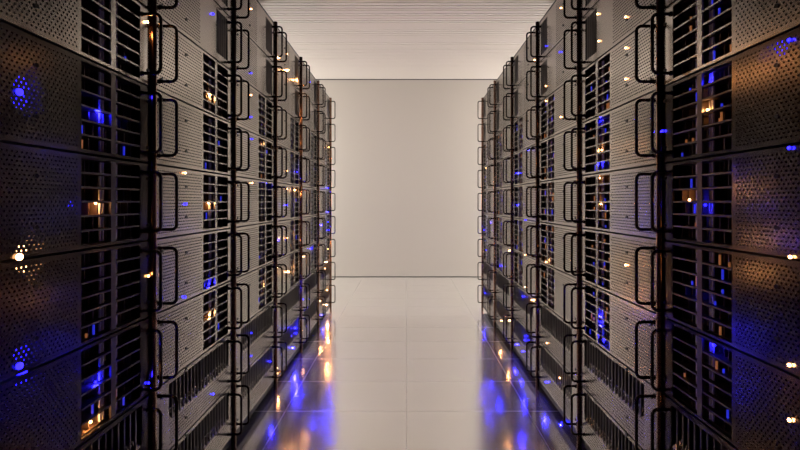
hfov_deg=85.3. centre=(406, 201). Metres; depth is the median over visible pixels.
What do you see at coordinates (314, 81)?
vent grille
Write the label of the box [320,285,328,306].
vent grille
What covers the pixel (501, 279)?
vent grille
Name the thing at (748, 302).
server
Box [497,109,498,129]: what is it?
vent grille
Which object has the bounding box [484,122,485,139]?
vent grille
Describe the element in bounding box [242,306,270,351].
vent grille
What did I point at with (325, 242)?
server
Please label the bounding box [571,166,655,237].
server
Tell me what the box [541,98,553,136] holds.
vent grille
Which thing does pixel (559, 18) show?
server
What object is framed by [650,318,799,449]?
server
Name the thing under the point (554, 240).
server
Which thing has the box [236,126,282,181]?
server
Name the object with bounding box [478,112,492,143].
server
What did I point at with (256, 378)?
vent grille
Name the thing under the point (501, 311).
vent grille
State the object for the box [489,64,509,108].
server
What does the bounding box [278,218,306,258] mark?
server
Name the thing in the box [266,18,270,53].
vent grille
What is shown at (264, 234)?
vent grille
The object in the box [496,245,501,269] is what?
vent grille
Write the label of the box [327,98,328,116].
vent grille
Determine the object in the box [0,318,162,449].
server
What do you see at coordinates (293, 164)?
vent grille
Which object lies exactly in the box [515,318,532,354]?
vent grille
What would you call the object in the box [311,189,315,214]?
vent grille
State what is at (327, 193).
server
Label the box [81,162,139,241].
vent grille
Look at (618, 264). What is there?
server
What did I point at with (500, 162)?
vent grille
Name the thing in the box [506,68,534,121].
server
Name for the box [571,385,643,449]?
server
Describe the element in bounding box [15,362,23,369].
lamp
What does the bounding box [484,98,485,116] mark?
vent grille
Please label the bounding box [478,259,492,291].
server
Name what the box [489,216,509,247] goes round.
server
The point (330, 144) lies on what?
rack
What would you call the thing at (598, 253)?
vent grille
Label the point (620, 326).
server
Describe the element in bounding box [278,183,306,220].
server
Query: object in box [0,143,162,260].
server
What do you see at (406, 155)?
wall
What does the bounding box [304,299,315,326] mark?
vent grille
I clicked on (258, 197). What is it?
server
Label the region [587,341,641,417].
vent grille
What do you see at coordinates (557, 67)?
server
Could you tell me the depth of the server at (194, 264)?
1.54 m
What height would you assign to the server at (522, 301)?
0.218 m
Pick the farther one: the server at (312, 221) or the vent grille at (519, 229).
the server at (312, 221)
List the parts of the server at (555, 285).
pull handle, pull handle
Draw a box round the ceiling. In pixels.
[258,0,554,78]
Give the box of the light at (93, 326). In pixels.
[92,325,94,334]
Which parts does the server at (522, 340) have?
pull handle, pull handle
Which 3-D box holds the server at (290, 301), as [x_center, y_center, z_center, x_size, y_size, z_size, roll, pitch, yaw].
[-1.141,0.672,2.780,0.898,0.218,0.594,0,0,0]
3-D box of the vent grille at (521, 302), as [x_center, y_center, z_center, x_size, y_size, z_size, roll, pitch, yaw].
[0.753,0.634,2.800,0.004,0.116,0.416,0,0,0]
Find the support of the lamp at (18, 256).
attached to the server at (52, 201)
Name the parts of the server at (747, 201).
pull handle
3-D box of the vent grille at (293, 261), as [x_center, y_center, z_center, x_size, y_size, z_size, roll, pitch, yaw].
[-0.756,0.448,2.912,0.012,0.204,0.222,0,0,0]
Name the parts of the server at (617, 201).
pull handle, pull handle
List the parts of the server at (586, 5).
pull handle, plate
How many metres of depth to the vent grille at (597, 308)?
1.71 m
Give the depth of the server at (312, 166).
3.47 m
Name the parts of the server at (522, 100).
pull handle, pull handle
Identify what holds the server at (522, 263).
on the server at (522, 301)
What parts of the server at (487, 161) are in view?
plate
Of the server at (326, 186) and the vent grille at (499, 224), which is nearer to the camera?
the vent grille at (499, 224)
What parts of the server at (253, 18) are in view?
pull handle, pull handle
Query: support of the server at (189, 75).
on the server at (194, 139)
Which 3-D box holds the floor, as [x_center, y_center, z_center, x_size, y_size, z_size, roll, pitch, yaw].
[0.000,1.120,1.800,6.000,0.100,8.800,0,0,0]
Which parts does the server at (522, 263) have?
pull handle, pull handle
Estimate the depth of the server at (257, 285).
2.17 m
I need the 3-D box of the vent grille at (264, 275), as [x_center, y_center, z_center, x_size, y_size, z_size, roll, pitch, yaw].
[-0.756,0.448,2.312,0.012,0.204,0.222,0,0,0]
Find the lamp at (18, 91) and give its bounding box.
[15,88,23,95]
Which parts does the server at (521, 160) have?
pull handle, pull handle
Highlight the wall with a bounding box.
[319,80,493,275]
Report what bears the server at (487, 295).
in the rack at (482, 144)
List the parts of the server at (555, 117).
pull handle, pull handle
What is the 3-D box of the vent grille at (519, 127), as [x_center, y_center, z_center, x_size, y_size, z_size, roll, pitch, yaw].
[0.756,-0.449,2.912,0.012,0.204,0.222,0,0,0]
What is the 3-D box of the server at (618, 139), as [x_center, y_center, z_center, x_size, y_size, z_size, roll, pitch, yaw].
[1.141,-0.225,1.580,0.898,0.218,0.594,0,0,0]
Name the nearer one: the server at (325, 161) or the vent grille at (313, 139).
the vent grille at (313, 139)
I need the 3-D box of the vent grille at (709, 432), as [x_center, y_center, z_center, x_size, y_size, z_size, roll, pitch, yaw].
[0.753,0.634,1.000,0.004,0.116,0.416,0,0,0]
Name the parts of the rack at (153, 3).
panel, upright post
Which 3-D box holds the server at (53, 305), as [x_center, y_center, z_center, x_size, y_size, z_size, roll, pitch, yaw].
[-1.141,0.224,0.980,0.898,0.218,0.594,0,0,0]
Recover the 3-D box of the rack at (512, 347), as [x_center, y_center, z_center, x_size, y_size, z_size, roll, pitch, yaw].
[1.194,0.021,2.785,0.912,2.098,0.610,0,0,0]
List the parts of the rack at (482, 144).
upright post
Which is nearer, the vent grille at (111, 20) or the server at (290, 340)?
the vent grille at (111, 20)
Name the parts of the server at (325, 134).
plate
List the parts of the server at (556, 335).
pull handle, pull handle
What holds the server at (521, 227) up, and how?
on the server at (522, 263)
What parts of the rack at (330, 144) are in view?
upright post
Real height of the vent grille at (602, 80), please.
0.204 m
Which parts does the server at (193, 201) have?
pull handle, pull handle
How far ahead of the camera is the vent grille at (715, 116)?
1.10 m
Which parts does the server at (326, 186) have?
plate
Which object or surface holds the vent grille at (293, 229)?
attached to the server at (291, 227)
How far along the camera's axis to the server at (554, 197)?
2.17 m
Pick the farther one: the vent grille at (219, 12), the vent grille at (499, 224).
the vent grille at (499, 224)
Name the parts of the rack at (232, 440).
panel, upright post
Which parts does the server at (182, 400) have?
pull handle, pull handle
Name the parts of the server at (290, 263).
pull handle, pull handle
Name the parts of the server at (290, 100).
pull handle, pull handle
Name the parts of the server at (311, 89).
pull handle, pull handle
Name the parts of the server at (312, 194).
pull handle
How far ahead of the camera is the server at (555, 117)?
2.17 m
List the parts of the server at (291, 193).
pull handle, pull handle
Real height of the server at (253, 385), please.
0.218 m
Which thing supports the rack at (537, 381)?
on the floor
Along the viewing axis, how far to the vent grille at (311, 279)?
3.41 m
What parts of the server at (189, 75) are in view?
pull handle, pull handle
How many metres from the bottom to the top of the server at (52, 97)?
0.218 m
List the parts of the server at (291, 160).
pull handle, pull handle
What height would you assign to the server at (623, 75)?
0.218 m
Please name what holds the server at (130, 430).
on the server
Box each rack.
[134,0,156,449]
[222,0,235,449]
[236,0,277,432]
[278,28,302,375]
[303,62,319,343]
[320,85,331,318]
[481,85,492,318]
[493,62,509,343]
[510,28,534,375]
[535,0,576,432]
[577,0,590,449]
[656,0,678,449]
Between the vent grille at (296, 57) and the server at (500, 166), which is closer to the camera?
the vent grille at (296, 57)
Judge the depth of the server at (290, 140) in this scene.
2.78 m
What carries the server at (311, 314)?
in the rack at (317, 324)
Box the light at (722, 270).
[721,269,723,279]
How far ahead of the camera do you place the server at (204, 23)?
1.62 m
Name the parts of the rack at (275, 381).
panel, panel, upright post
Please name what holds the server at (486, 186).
on the server at (485, 193)
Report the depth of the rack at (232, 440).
1.87 m
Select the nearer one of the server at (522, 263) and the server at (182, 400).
the server at (182, 400)
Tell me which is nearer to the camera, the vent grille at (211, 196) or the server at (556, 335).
the vent grille at (211, 196)
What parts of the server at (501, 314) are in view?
pull handle, pull handle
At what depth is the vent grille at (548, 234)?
2.31 m
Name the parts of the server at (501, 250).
pull handle, pull handle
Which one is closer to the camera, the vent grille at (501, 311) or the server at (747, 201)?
the server at (747, 201)
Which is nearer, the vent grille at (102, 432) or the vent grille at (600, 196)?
the vent grille at (102, 432)
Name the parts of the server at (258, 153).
pull handle, pull handle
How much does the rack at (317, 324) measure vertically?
2.098 m
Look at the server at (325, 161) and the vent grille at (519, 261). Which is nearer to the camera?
the vent grille at (519, 261)
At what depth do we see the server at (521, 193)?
2.83 m
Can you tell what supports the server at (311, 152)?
on the server at (312, 166)
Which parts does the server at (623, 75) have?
pull handle, pull handle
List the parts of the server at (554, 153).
pull handle, pull handle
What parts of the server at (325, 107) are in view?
pull handle, plate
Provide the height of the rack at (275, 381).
2.098 m
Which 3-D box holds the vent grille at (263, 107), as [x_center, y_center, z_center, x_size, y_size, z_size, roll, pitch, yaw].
[-0.756,-0.449,2.312,0.012,0.204,0.222,0,0,0]
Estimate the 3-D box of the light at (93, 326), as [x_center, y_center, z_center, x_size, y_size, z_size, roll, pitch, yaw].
[-0.762,0.311,1.057,0.004,0.024,0.003,0,0,0]
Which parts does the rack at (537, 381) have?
upright post, panel, panel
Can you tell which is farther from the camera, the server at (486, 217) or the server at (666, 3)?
the server at (486, 217)
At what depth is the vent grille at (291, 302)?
2.81 m
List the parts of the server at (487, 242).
plate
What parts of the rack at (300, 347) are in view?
panel, upright post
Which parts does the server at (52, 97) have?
pull handle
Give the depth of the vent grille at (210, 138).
1.71 m
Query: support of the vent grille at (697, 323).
attached to the server at (748, 302)
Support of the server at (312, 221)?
on the server at (311, 250)
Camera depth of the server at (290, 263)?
2.79 m
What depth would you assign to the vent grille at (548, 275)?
2.31 m
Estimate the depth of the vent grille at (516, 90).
2.96 m
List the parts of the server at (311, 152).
pull handle, pull handle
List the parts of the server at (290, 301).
pull handle, pull handle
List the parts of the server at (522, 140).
pull handle, pull handle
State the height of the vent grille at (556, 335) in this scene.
0.116 m
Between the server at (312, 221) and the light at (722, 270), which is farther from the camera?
the server at (312, 221)
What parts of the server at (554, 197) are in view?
pull handle, pull handle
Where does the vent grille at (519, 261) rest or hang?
attached to the server at (522, 263)
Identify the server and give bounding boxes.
[0,0,162,85]
[0,21,162,161]
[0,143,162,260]
[0,241,162,381]
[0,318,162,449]
[73,394,162,449]
[136,0,149,8]
[157,0,241,70]
[157,17,241,122]
[157,91,241,174]
[157,166,241,237]
[157,229,241,312]
[157,281,241,386]
[157,333,241,449]
[169,385,241,449]
[213,0,241,18]
[236,0,282,62]
[236,25,282,102]
[236,77,282,141]
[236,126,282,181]
[236,177,282,226]
[236,222,282,276]
[236,262,282,326]
[236,301,282,378]
[236,340,282,429]
[278,30,306,89]
[278,68,306,121]
[278,108,306,153]
[278,145,306,185]
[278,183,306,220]
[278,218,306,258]
[278,250,306,295]
[278,282,306,334]
[278,314,306,373]
[303,64,323,108]
[303,95,323,134]
[303,126,323,161]
[303,156,323,187]
[303,187,323,216]
[303,216,323,247]
[303,242,323,277]
[303,269,323,308]
[303,295,323,339]
[320,87,334,121]
[320,112,334,143]
[320,139,334,166]
[320,164,334,189]
[320,189,334,213]
[320,214,334,239]
[320,237,334,264]
[320,259,334,291]
[320,282,334,316]
[478,87,492,121]
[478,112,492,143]
[478,139,492,166]
[478,164,492,189]
[478,189,492,213]
[478,214,492,239]
[478,237,492,264]
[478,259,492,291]
[478,282,492,316]
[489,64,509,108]
[489,95,509,134]
[489,126,509,161]
[489,156,509,187]
[489,187,509,216]
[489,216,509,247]
[489,242,509,277]
[489,269,509,308]
[489,295,509,339]
[506,30,534,89]
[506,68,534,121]
[506,108,534,153]
[506,145,534,185]
[506,183,534,220]
[506,218,534,258]
[506,250,534,295]
[506,282,534,334]
[506,314,534,373]
[530,0,576,62]
[530,25,576,102]
[530,77,576,141]
[530,126,576,181]
[530,177,576,226]
[530,222,576,276]
[530,262,576,326]
[530,301,576,378]
[530,340,576,429]
[571,0,599,18]
[571,0,655,70]
[571,17,655,122]
[571,91,655,174]
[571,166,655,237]
[571,229,655,312]
[571,281,655,386]
[571,333,655,449]
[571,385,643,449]
[650,0,799,85]
[650,27,799,161]
[650,144,799,258]
[650,241,799,375]
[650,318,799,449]
[650,394,739,449]
[663,0,676,8]
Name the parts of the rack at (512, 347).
upright post, panel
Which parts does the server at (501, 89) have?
pull handle, pull handle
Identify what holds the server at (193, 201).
on the server at (194, 264)
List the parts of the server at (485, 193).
plate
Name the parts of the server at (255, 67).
pull handle, pull handle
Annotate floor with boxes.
[227,277,585,449]
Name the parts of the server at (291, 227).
pull handle, pull handle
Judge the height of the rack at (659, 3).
2.098 m
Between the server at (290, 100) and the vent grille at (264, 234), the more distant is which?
the server at (290, 100)
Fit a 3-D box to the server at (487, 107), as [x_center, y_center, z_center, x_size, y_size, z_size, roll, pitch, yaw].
[1.141,-0.898,3.980,0.898,0.218,0.594,0,0,0]
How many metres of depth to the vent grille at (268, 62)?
2.36 m
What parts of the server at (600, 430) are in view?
pull handle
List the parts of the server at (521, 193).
pull handle, pull handle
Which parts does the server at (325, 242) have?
plate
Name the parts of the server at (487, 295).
plate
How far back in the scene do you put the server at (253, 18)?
2.21 m
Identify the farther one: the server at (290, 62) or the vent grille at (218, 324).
the server at (290, 62)
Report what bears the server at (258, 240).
on the server at (257, 285)
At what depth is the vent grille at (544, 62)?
2.36 m
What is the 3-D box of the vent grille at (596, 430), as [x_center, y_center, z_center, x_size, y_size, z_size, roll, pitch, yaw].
[0.753,0.859,1.599,0.004,0.116,0.416,0,0,0]
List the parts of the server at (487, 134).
plate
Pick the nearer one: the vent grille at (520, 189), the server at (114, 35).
the server at (114, 35)
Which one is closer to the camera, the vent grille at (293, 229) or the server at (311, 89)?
the vent grille at (293, 229)
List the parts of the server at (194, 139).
pull handle, pull handle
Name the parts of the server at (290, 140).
pull handle, pull handle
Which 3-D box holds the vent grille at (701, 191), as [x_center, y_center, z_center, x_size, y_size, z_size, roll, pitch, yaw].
[0.756,-0.001,1.112,0.012,0.204,0.222,0,0,0]
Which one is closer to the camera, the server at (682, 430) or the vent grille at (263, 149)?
the server at (682, 430)
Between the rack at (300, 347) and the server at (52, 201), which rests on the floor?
the rack at (300, 347)
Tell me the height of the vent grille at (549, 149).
0.204 m
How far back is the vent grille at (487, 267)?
3.98 m
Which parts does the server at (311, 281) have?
pull handle, pull handle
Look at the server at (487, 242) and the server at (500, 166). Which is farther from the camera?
the server at (487, 242)
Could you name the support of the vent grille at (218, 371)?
attached to the server at (182, 400)
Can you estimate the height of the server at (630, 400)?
0.218 m
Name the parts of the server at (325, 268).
plate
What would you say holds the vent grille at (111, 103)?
attached to the server at (52, 97)
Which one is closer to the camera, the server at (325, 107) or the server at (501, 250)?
the server at (501, 250)
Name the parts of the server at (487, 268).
plate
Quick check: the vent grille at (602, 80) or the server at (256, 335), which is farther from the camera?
the server at (256, 335)
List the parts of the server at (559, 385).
pull handle, pull handle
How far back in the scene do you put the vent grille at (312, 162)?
3.50 m
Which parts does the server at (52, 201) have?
pull handle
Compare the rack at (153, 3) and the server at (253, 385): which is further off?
the server at (253, 385)
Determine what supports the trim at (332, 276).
attached to the wall
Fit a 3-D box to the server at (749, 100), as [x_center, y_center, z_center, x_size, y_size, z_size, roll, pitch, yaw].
[1.141,-0.225,0.980,0.898,0.218,0.594,0,0,0]
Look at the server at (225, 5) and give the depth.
1.83 m
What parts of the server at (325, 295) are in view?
plate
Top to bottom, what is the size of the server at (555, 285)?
0.218 m
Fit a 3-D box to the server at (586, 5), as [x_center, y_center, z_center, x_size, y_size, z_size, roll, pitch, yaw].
[1.141,-0.898,1.580,0.898,0.218,0.594,0,0,0]
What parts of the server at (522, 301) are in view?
pull handle, pull handle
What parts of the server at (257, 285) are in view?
pull handle, pull handle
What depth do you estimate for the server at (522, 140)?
2.78 m
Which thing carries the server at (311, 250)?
on the server at (311, 281)
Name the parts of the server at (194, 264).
pull handle, pull handle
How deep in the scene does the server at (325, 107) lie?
3.97 m
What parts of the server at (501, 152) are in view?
pull handle, pull handle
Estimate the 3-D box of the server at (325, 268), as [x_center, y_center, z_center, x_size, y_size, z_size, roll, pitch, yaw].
[-1.141,0.672,3.980,0.898,0.219,0.594,0,0,0]
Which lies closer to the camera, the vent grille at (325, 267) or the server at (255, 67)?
the server at (255, 67)
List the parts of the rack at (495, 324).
upright post, panel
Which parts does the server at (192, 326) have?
pull handle, pull handle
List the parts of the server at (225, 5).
plate, pull handle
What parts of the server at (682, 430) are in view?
pull handle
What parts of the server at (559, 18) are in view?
pull handle, pull handle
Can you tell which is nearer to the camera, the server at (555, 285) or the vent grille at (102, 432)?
the vent grille at (102, 432)
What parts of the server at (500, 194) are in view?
pull handle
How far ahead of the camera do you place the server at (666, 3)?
1.25 m
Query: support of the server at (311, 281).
on the server at (311, 314)
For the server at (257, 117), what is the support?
on the server at (258, 153)
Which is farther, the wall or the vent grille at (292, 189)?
the wall
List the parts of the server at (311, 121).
pull handle, pull handle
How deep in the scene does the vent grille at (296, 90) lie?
2.96 m
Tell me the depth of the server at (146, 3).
1.25 m
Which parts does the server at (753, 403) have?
pull handle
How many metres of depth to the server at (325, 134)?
3.97 m
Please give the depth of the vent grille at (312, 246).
3.53 m
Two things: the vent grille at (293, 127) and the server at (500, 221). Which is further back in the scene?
the server at (500, 221)
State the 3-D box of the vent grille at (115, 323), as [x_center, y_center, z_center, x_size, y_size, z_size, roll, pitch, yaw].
[-0.756,0.224,1.112,0.012,0.204,0.222,0,0,0]
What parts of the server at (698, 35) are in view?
pull handle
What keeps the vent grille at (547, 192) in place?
attached to the server at (554, 197)
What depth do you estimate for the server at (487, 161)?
3.97 m
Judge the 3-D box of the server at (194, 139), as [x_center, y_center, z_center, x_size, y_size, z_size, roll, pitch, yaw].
[-1.141,-0.225,1.580,0.898,0.218,0.594,0,0,0]
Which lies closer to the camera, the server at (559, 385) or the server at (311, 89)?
the server at (559, 385)
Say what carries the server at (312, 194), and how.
on the server at (312, 221)
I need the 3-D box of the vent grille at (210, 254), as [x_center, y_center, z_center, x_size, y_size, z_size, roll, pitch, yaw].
[-0.756,0.224,1.712,0.012,0.204,0.222,0,0,0]
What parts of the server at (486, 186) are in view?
plate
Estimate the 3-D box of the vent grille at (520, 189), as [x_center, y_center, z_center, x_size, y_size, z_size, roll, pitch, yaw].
[0.756,-0.001,2.912,0.012,0.204,0.222,0,0,0]
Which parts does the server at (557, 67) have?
pull handle, pull handle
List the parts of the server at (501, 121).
pull handle, pull handle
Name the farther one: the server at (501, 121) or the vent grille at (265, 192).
the server at (501, 121)
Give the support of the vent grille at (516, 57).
attached to the server at (522, 62)
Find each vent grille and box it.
[81,0,139,67]
[81,73,139,153]
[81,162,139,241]
[81,249,139,329]
[81,336,139,425]
[84,409,136,449]
[171,341,225,417]
[179,395,225,449]
[203,61,227,113]
[203,119,227,170]
[203,176,227,227]
[203,233,227,284]
[203,290,227,341]
[217,10,225,58]
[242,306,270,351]
[242,347,270,400]
[259,98,271,136]
[259,140,271,178]
[259,183,271,220]
[259,225,271,262]
[259,267,271,305]
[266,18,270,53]
[266,60,270,94]
[280,286,297,317]
[280,318,297,354]
[290,120,298,149]
[290,153,298,183]
[290,187,298,216]
[290,220,298,250]
[290,254,298,283]
[295,56,297,82]
[295,89,297,115]
[304,272,315,295]
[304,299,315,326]
[311,134,316,158]
[311,161,315,186]
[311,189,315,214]
[311,217,316,241]
[311,245,316,269]
[314,81,315,102]
[314,109,315,129]
[320,262,328,280]
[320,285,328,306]
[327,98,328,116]
[327,122,328,140]
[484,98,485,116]
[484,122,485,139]
[484,262,492,280]
[484,285,492,306]
[496,134,501,158]
[496,217,501,241]
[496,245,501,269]
[497,81,498,102]
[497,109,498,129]
[497,161,501,186]
[497,189,501,214]
[497,272,508,295]
[497,299,508,326]
[514,120,522,149]
[514,153,522,183]
[514,187,522,216]
[514,220,522,250]
[514,254,522,283]
[515,56,517,82]
[515,89,517,115]
[515,286,532,317]
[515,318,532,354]
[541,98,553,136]
[541,140,553,178]
[541,183,553,220]
[541,225,553,262]
[541,267,553,305]
[542,18,546,53]
[542,60,546,94]
[542,306,570,351]
[542,347,570,400]
[585,61,609,113]
[585,119,609,170]
[585,176,609,227]
[585,233,609,284]
[585,290,609,341]
[587,10,595,58]
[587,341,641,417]
[587,395,633,449]
[673,0,731,67]
[673,73,731,153]
[673,162,731,241]
[673,249,731,329]
[673,336,731,425]
[676,409,728,449]
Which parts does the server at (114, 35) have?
pull handle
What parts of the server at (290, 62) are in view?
pull handle, pull handle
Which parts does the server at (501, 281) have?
pull handle, pull handle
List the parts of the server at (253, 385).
pull handle, pull handle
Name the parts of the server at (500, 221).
pull handle, pull handle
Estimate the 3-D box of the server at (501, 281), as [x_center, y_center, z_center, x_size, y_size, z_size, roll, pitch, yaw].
[1.141,0.672,3.380,0.898,0.218,0.594,0,0,0]
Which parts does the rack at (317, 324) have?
panel, upright post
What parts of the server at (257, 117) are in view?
pull handle, pull handle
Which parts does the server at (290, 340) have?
pull handle, pull handle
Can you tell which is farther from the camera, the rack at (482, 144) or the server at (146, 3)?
the rack at (482, 144)
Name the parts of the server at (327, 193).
plate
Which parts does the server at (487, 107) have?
plate, pull handle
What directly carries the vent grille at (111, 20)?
attached to the server at (114, 35)
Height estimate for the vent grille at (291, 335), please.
0.116 m
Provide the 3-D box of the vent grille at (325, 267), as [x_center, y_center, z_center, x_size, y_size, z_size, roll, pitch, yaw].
[-0.753,0.634,3.999,0.004,0.116,0.416,0,0,0]
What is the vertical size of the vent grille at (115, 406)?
0.204 m
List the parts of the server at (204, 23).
pull handle, pull handle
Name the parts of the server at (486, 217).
plate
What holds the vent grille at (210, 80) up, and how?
attached to the server at (189, 75)
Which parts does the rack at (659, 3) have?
upright post, panel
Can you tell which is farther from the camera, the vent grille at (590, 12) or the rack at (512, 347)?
the rack at (512, 347)
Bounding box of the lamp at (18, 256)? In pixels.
[15,253,23,260]
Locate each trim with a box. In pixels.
[316,79,496,79]
[332,276,480,276]
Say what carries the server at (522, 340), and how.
in the rack at (512, 347)
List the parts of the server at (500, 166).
pull handle, pull handle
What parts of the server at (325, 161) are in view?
plate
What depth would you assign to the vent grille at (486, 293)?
4.02 m
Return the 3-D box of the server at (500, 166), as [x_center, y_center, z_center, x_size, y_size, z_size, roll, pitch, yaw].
[1.141,-0.225,3.380,0.898,0.218,0.594,0,0,0]
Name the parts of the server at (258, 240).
pull handle, pull handle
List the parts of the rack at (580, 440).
upright post, panel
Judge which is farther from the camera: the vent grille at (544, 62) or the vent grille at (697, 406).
the vent grille at (544, 62)
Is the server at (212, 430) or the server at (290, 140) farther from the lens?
the server at (290, 140)
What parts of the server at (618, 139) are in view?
pull handle, pull handle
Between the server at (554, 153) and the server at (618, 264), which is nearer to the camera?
the server at (618, 264)
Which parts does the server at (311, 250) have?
pull handle, pull handle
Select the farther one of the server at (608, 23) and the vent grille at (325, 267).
the vent grille at (325, 267)
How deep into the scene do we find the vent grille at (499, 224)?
3.53 m
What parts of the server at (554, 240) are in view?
pull handle, pull handle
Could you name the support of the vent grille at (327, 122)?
attached to the server at (325, 134)
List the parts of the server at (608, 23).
pull handle, pull handle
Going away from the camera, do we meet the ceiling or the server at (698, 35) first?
the server at (698, 35)
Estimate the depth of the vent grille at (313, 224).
3.53 m
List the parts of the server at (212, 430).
pull handle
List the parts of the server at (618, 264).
pull handle, pull handle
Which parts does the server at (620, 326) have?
pull handle, pull handle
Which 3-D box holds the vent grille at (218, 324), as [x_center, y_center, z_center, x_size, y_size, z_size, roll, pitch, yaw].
[-0.756,0.448,1.712,0.012,0.204,0.222,0,0,0]
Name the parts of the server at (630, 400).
pull handle, pull handle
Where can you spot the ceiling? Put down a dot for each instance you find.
(338, 39)
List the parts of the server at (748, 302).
pull handle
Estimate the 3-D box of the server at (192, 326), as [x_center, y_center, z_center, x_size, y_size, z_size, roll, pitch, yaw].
[-1.141,0.448,1.580,0.898,0.218,0.594,0,0,0]
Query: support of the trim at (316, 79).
attached to the wall
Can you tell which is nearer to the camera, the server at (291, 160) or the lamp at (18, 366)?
the lamp at (18, 366)
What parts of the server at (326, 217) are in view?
plate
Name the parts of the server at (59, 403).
pull handle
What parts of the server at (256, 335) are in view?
pull handle, pull handle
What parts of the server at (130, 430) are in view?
pull handle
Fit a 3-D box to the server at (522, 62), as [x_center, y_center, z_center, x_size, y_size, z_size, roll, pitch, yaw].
[1.141,-0.898,2.780,0.898,0.218,0.594,0,0,0]
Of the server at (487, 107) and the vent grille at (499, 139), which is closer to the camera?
the vent grille at (499, 139)
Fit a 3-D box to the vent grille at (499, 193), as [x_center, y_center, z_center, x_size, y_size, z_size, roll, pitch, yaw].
[0.756,-0.001,3.512,0.012,0.204,0.222,0,0,0]
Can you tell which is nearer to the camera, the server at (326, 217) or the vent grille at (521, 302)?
the vent grille at (521, 302)
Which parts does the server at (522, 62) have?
pull handle, pull handle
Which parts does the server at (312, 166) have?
pull handle, pull handle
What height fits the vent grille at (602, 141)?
0.204 m
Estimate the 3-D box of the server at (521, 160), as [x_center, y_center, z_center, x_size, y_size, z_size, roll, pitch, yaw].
[1.141,-0.225,2.780,0.898,0.218,0.594,0,0,0]
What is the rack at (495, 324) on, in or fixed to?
on the floor
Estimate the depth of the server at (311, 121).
3.43 m
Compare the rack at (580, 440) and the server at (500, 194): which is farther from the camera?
the server at (500, 194)
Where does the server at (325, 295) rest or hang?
in the rack at (330, 144)
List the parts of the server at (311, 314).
pull handle, pull handle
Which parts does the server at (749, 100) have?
pull handle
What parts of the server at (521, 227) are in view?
pull handle, pull handle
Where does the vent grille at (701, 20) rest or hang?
attached to the server at (698, 35)
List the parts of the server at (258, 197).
pull handle, pull handle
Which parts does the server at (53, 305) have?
pull handle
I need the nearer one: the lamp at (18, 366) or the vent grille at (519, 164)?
the lamp at (18, 366)
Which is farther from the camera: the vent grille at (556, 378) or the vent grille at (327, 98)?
the vent grille at (327, 98)
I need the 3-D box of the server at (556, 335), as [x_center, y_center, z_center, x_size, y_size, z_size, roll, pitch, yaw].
[1.141,0.672,2.180,0.898,0.218,0.594,0,0,0]
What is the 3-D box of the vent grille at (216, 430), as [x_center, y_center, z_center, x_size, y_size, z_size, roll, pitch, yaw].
[-0.753,0.859,1.599,0.004,0.116,0.416,0,0,0]
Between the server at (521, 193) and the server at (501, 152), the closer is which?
the server at (521, 193)
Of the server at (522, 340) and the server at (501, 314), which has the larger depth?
the server at (501, 314)
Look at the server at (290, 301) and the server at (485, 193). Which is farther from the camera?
the server at (485, 193)
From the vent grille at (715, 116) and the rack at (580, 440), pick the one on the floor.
the rack at (580, 440)
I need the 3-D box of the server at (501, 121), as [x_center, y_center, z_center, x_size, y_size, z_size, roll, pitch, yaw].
[1.141,-0.673,3.380,0.898,0.218,0.594,0,0,0]
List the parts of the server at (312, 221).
pull handle, pull handle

